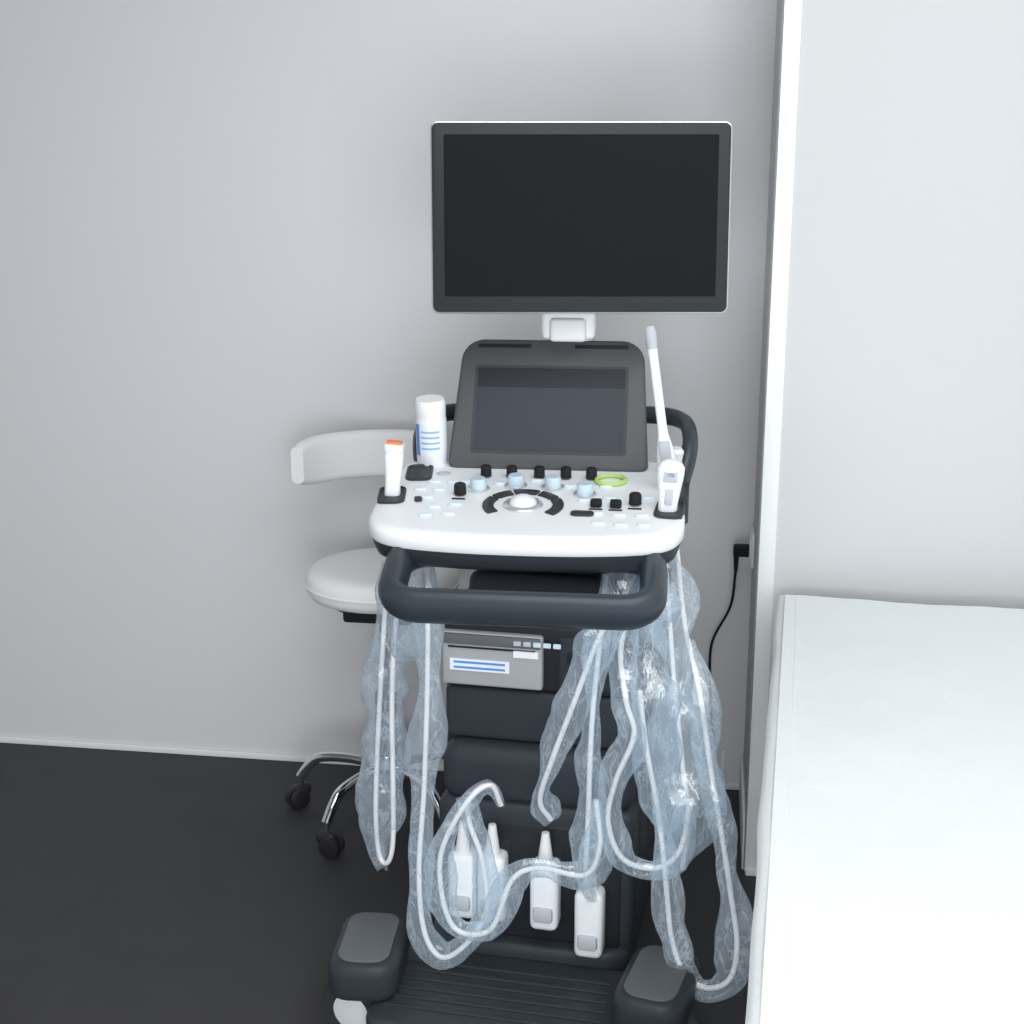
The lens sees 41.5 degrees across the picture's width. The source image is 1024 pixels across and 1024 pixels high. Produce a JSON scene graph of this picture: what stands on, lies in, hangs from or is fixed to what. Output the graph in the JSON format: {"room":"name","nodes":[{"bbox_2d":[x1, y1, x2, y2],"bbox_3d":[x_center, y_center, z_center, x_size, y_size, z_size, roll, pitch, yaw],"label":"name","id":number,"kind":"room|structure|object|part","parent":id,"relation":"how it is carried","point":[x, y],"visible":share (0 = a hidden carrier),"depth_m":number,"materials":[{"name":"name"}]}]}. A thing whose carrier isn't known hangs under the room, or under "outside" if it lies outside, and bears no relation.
{"room":"ultrasound exam room","nodes":[
{"label":"ultrasound exam room","id":0,"kind":"room"},
{"bbox_2d":[0,743,755,1023],"bbox_3d":[-0.513,1.270,1.313,6.140,0.100,4.840,2,14,8],"label":"floor","id":1,"kind":"structure","parent":0,"point":[136,887],"depth_m":2.93,"materials":[{"name":"plastic"}]},
{"bbox_2d":[285,429,460,858],"bbox_3d":[-0.303,0.295,3.137,0.476,0.909,0.470,10,17,34],"label":"stool","id":2,"kind":"object","parent":1,"relation":"on","point":[344,582],"visible":0.63,"depth_m":3.14,"materials":[{"name":"white leather"}]},
{"bbox_2d":[322,121,751,1023],"bbox_3d":[0.072,0.103,2.481,0.757,1.593,0.873,2,14,6],"label":"machine","id":3,"kind":"object","parent":1,"relation":"on","point":[558,646],"visible":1,"depth_m":2.46,"materials":[{"name":"grey plastic"}]},
{"bbox_3d":[0.072,-0.280,2.422,0.630,0.822,0.651,2,14,6],"label":"panel","id":4,"kind":"part","parent":3,"relation":"part of","materials":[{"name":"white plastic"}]},
{"bbox_2d":[745,595,1023,1023],"bbox_3d":[0.688,0.741,1.834,0.726,0.675,1.950,3,14,12],"label":"bed","id":5,"kind":"object","parent":1,"relation":"on","point":[889,889],"visible":1,"depth_m":1.79,"materials":[{"name":"white fabric"}]},
{"bbox_2d":[0,0,776,782],"bbox_3d":[-1.306,-0.840,3.368,3.830,3.000,0.120,2,14,8],"label":"wall","id":6,"kind":"structure","parent":0,"point":[215,215],"depth_m":3.28,"materials":[{"name":"white paint"}]},
{"bbox_2d":[0,736,756,875],"bbox_3d":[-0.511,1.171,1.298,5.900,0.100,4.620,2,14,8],"label":"baseboard","id":7,"kind":"structure","parent":6,"relation":"attached to","point":[740,786],"depth_m":3.58,"materials":[{"name":"white"}]},
{"bbox_2d":[713,744,725,790],"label":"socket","id":8,"kind":"object","parent":6,"relation":"attached to","point":[723,751],"depth_m":3.37,"materials":[{"name":"white plastic"}]},
{"bbox_2d":[708,527,754,740],"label":"power cord","id":9,"kind":"object","parent":6,"relation":"attached to","point":[743,550],"depth_m":3.17,"materials":[{"name":"black"}]},
{"bbox_2d":[744,0,1023,802],"bbox_3d":[1.698,-0.678,2.721,2.310,3.000,0.550,2,14,8],"label":"wall pier","id":10,"kind":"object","parent":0,"point":[901,474],"visible":0.67,"depth_m":2.65,"materials":[{"name":"grey paint"}]},
{"bbox_2d":[743,0,802,870],"bbox_3d":[0.531,-0.657,2.635,0.036,2.980,0.036,2,14,8],"label":"guard","id":11,"kind":"object","parent":10,"relation":"attached to","point":[791,21],"visible":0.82,"depth_m":2.73,"materials":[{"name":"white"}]}
]}

